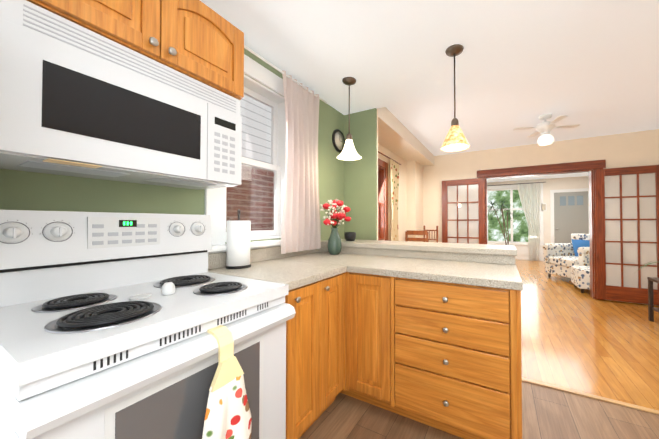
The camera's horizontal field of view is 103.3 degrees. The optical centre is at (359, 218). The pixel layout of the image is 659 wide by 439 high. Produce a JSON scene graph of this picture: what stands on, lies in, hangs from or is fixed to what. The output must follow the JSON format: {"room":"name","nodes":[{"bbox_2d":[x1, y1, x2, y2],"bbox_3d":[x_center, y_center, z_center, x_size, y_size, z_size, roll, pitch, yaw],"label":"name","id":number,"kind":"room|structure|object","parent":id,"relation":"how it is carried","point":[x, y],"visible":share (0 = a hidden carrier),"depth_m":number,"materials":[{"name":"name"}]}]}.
{"room":"kitchen","nodes":[
{"label":"kitchen","id":0,"kind":"room"},
{"bbox_2d":[0,48,406,243],"bbox_3d":[0.524,-0.025,4.417,0.160,2.590,11.660,0,-1,29],"label":"wall","id":1,"kind":"structure","parent":0,"point":[27,190],"depth_m":1.33,"materials":[{"name":"green paint"}]},
{"bbox_2d":[27,0,42,5],"bbox_3d":[-1.325,-0.816,0.446,0.394,0.354,0.895,0,-1,29],"label":"upper cabinet","id":2,"kind":"object","parent":1,"relation":"attached to","point":[36,2],"depth_m":0.76,"materials":[{"name":"brown wood"}]},
{"bbox_2d":[39,0,243,99],"bbox_3d":[-0.972,-0.806,1.094,0.394,0.354,0.821,0,-1,29],"label":"upper cabinet","id":3,"kind":"object","parent":1,"relation":"attached to","point":[200,41],"depth_m":1.07,"materials":[{"name":"brown wood"}]},
{"bbox_2d":[0,0,241,189],"bbox_3d":[-0.963,-0.398,1.117,0.382,0.453,0.755,0,-1,29],"label":"microwave","id":4,"kind":"object","parent":3,"relation":"attached to","point":[76,100],"visible":1,"depth_m":0.89,"materials":[{"name":"white"}]},
{"bbox_2d":[204,54,285,253],"bbox_3d":[-0.772,-0.426,1.956,0.220,1.415,0.873,0,-1,29],"label":"window","id":5,"kind":"structure","parent":1,"relation":"in","point":[215,198],"depth_m":2.01,"materials":[{"name":"white"}]},
{"bbox_2d":[244,45,326,253],"bbox_3d":[-0.616,-0.436,1.959,0.066,1.415,1.240,0,-1,29],"label":"curtain","id":6,"kind":"object","parent":5,"relation":"hanging from","point":[301,228],"visible":1,"depth_m":2.18,"materials":[{"name":"beige fabric"}]},
{"bbox_2d":[332,129,344,151],"bbox_3d":[-0.222,-0.855,2.866,0.022,0.250,0.250,0,-1,29],"label":"wall clock","id":7,"kind":"object","parent":1,"relation":"attached to","point":[338,139],"visible":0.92,"depth_m":2.84,"materials":[{"name":"black metal"}]},
{"bbox_2d":[378,158,390,240],"bbox_3d":[0.151,-0.212,3.650,0.220,1.320,1.090,0,-1,29],"label":"window","id":8,"kind":"structure","parent":1,"relation":"in","point":[382,165],"depth_m":4.00,"materials":[{"name":"brown wood"}]},
{"bbox_2d":[378,151,400,240],"bbox_3d":[0.363,0.015,3.787,0.068,1.890,1.400,0,-1,29],"label":"curtain","id":9,"kind":"object","parent":8,"relation":"hanging from","point":[394,170],"visible":0.67,"depth_m":4.14,"materials":[{"name":"beige fabric"}]},
{"bbox_2d":[344,108,377,239],"bbox_3d":[0.014,-0.029,2.893,0.400,2.550,0.055,0,-1,29],"label":"wall","id":10,"kind":"structure","parent":0,"point":[361,188],"depth_m":2.85,"materials":[{"name":"green paint"}]},
{"bbox_2d":[378,107,434,165],"bbox_3d":[0.690,-1.190,4.154,0.400,0.190,2.775,0,-1,29],"label":"ceiling soffit","id":11,"kind":"structure","parent":0,"point":[396,136],"depth_m":3.82,"materials":[{"name":"beige paint"}]},
{"bbox_2d":[406,161,423,241],"bbox_3d":[1.113,0.101,5.153,0.170,2.360,0.580,0,-1,29],"label":"wall","id":12,"kind":"structure","parent":0,"point":[414,173],"depth_m":4.93,"materials":[{"name":"beige paint"}]},
{"bbox_2d":[200,0,658,114],"bbox_3d":[0.563,-1.338,0.102,4.370,0.220,4.400,0,-1,29],"label":"ceiling","id":13,"kind":"structure","parent":0,"point":[384,53],"depth_m":1.74,"materials":[{"name":"white paint"}]},
{"bbox_2d":[337,77,361,160],"bbox_3d":[-0.088,-0.859,2.247,0.216,0.671,0.216,0,-1,29],"label":"pendant lamp","id":14,"kind":"object","parent":13,"relation":"hanging from","point":[349,153],"visible":1,"depth_m":2.23,"materials":[{"name":"white glass"}]},
{"bbox_2d":[441,44,469,151],"bbox_3d":[0.679,-0.850,1.847,0.196,0.702,0.196,0,-1,29],"label":"pendant lamp","id":15,"kind":"object","parent":13,"relation":"hanging from","point":[455,139],"visible":1,"depth_m":1.82,"materials":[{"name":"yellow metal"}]},
{"bbox_2d":[299,259,658,438],"bbox_3d":[2.335,1.283,3.321,4.450,0.060,11.900,0,-1,29],"label":"floor","id":16,"kind":"structure","parent":0,"point":[573,338],"depth_m":2.03,"materials":[{"name":"brown wood"}]},
{"bbox_2d":[0,210,295,438],"bbox_3d":[-0.775,0.595,0.999,0.789,1.242,0.761,0,-1,29],"label":"stove","id":17,"kind":"object","parent":16,"relation":"on","point":[131,326],"visible":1,"depth_m":0.86,"materials":[{"name":"white enameled metal"},{"name":"black metal"},{"name":"glass"}]},
{"bbox_2d":[202,325,251,438],"bbox_3d":[-0.456,0.723,0.865,0.103,0.693,0.183,0,-1,29],"label":"towel","id":18,"kind":"object","parent":17,"relation":"hanging from","point":[226,414],"depth_m":0.86,"materials":[{"name":"multicoloured fabric"}]},
{"bbox_2d":[208,239,522,438],"bbox_3d":[0.142,0.720,1.791,1.663,1.018,1.498,0,-1,29],"label":"base cabinet","id":19,"kind":"object","parent":16,"relation":"on","point":[428,333],"depth_m":1.47,"materials":[{"name":"brown wood"}]},
{"bbox_2d":[225,209,250,268],"bbox_3d":[-0.768,0.126,1.651,0.150,0.368,0.150,0,-1,29],"label":"paper towel holder","id":20,"kind":"object","parent":19,"relation":"on","point":[238,245],"visible":1,"depth_m":1.59,"materials":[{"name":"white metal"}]},
{"bbox_2d":[320,199,350,254],"bbox_3d":[-0.204,0.074,2.298,0.217,0.493,0.342,0,-1,29],"label":"flower vase","id":21,"kind":"object","parent":19,"relation":"on","point":[334,219],"visible":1,"depth_m":2.26,"materials":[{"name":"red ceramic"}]},
{"bbox_2d":[344,232,355,240],"bbox_3d":[-0.090,0.179,2.551,0.116,0.085,0.116,0,-1,29],"label":"pot","id":22,"kind":"object","parent":19,"relation":"on","point":[349,236],"visible":1,"depth_m":2.51,"materials":[{"name":"black ceramic"}]},
{"bbox_2d":[405,230,428,241],"bbox_3d":[0.942,0.746,4.503,0.430,1.050,0.432,0,-1,29],"label":"dining chair","id":23,"kind":"object","parent":16,"relation":"on","point":[412,232],"visible":0.21,"depth_m":4.68,"materials":[{"name":"brown wood"}]},
{"bbox_2d":[423,226,437,241],"bbox_3d":[1.402,0.713,5.089,0.290,1.135,0.280,0,-1,29],"label":"chair","id":24,"kind":"object","parent":16,"relation":"on","point":[436,230],"visible":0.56,"depth_m":5.05,"materials":[{"name":"brown wood"}]},
{"bbox_2d":[487,200,521,244],"bbox_3d":[4.052,0.373,7.490,1.265,1.887,1.224,0,-1,29],"label":"plant","id":25,"kind":"object","parent":16,"relation":"on","point":[502,208],"visible":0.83,"depth_m":7.37,"materials":[{"name":"green plant"}]},
{"bbox_2d":[543,233,589,277],"bbox_3d":[4.534,0.809,5.323,0.910,0.950,0.930,0,-1,-8],"label":"armchair","id":26,"kind":"object","parent":16,"relation":"on","point":[560,259],"visible":0.56,"depth_m":5.42,"materials":[{"name":"white fabric"}]},
{"bbox_2d":[571,239,589,255],"bbox_3d":[4.592,0.624,5.314,0.344,0.360,0.398,0,-1,29],"label":"pillow","id":27,"kind":"object","parent":26,"relation":"on","point":[576,243],"depth_m":5.34,"materials":[{"name":"blue fabric"}]},
{"bbox_2d":[571,265,589,292],"bbox_3d":[4.076,1.071,4.484,0.560,0.400,0.560,0,-1,29],"label":"ottoman","id":28,"kind":"object","parent":16,"relation":"on","point":[580,277],"visible":0.44,"depth_m":4.38,"materials":[{"name":"white fabric"}]},
{"bbox_2d":[522,377,658,414],"bbox_3d":[2.232,1.218,1.437,2.430,0.010,0.040,0,-1,29],"label":"threshold strip","id":29,"kind":"object","parent":16,"relation":"on","point":[637,407],"depth_m":1.77,"materials":[{"name":"brown wood"}]},
{"bbox_2d":[647,277,658,321],"bbox_3d":[3.639,0.980,2.844,0.500,0.530,0.500,0,-1,29],"label":"side table","id":30,"kind":"object","parent":16,"relation":"on","point":[651,307],"visible":1,"depth_m":3.14,"materials":[{"name":"brown wood"}]},
{"bbox_2d":[386,44,658,182],"bbox_3d":[3.386,-1.317,5.294,4.370,0.100,7.420,0,-1,29],"label":"ceiling","id":31,"kind":"structure","parent":0,"point":[617,93],"depth_m":3.02,"materials":[{"name":"white paint"}]},
{"bbox_2d":[513,114,579,145],"bbox_3d":[2.360,-1.111,3.288,0.583,0.375,0.583,1,-1,-37],"label":"ceiling fan","id":32,"kind":"object","parent":31,"relation":"hanging from","point":[545,128],"visible":1,"depth_m":3.24,"materials":[{"name":"white"}]},
{"bbox_2d":[487,176,588,244],"bbox_3d":[5.120,0.038,8.462,4.370,2.590,0.160,0,-1,29],"label":"wall","id":33,"kind":"structure","parent":0,"point":[579,182],"depth_m":7.99,"materials":[{"name":"beige paint"}]},
{"bbox_2d":[487,183,543,245],"bbox_3d":[4.973,-0.107,8.465,1.730,1.940,0.140,0,-1,29],"label":"window","id":34,"kind":"structure","parent":33,"relation":"in","point":[502,188],"depth_m":8.48,"materials":[{"name":"white"}]},
{"bbox_2d":[487,182,544,259],"bbox_3d":[4.934,0.097,8.369,1.810,2.409,0.067,0,-1,29],"label":"curtain","id":35,"kind":"object","parent":34,"relation":"hanging from","point":[529,194],"visible":1,"depth_m":8.11,"materials":[{"name":"white fabric"}]},
{"bbox_2d":[494,244,543,260],"bbox_3d":[5.088,1.096,8.355,4.020,0.470,0.029,0,-1,29],"label":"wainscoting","id":36,"kind":"structure","parent":33,"relation":"attached to","point":[522,252],"depth_m":8.24,"materials":[{"name":"white"}]},
{"bbox_2d":[541,203,545,210],"bbox_3d":[5.718,-0.339,8.039,0.130,0.230,0.020,0,-1,29],"label":"picture frame","id":37,"kind":"object","parent":33,"relation":"attached to","point":[543,206],"visible":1,"depth_m":8.03,"materials":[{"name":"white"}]},
{"bbox_2d":[550,188,588,243],"bbox_3d":[6.278,0.226,7.688,0.980,2.190,0.087,0,-1,29],"label":"entry door","id":38,"kind":"structure","parent":33,"relation":"in","point":[569,212],"depth_m":7.74,"materials":[{"name":"grey wood"}]},
{"bbox_2d":[423,129,658,305],"bbox_3d":[2.992,-0.023,4.549,4.050,2.590,0.150,0,-1,29],"label":"wall","id":39,"kind":"structure","parent":0,"point":[634,149],"depth_m":4.31,"materials":[{"name":"beige paint"}]},
{"bbox_2d":[442,178,484,243],"bbox_3d":[1.975,0.258,4.950,0.765,2.000,0.040,0,-1,29],"label":"french door","id":40,"kind":"structure","parent":39,"relation":"in","point":[480,201],"depth_m":4.94,"materials":[{"name":"brown wood"}]},
{"bbox_2d":[477,160,605,299],"bbox_3d":[3.051,0.186,4.508,1.820,2.170,0.200,0,-1,29],"label":"door frame","id":41,"kind":"structure","parent":39,"relation":"attached to","point":[566,168],"depth_m":4.21,"materials":[{"name":"brown wood"}]},
{"bbox_2d":[595,165,658,304],"bbox_3d":[4.008,0.241,3.844,0.765,2.000,0.040,0,-1,29],"label":"french door","id":42,"kind":"structure","parent":39,"relation":"in","point":[605,290],"depth_m":3.86,"materials":[{"name":"brown wood"}]},
{"label":"outside","id":43,"kind":"structure","parent":0,"visible":0},
{"bbox_2d":[226,94,273,231],"bbox_3d":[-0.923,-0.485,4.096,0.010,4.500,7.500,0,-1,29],"label":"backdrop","id":44,"kind":"structure","parent":43,"point":[253,218],"depth_m":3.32,"materials":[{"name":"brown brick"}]},
{"bbox_2d":[488,190,527,241],"bbox_3d":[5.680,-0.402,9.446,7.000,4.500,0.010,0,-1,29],"label":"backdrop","id":45,"kind":"structure","parent":43,"point":[520,231],"depth_m":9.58,"materials":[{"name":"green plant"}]}
]}

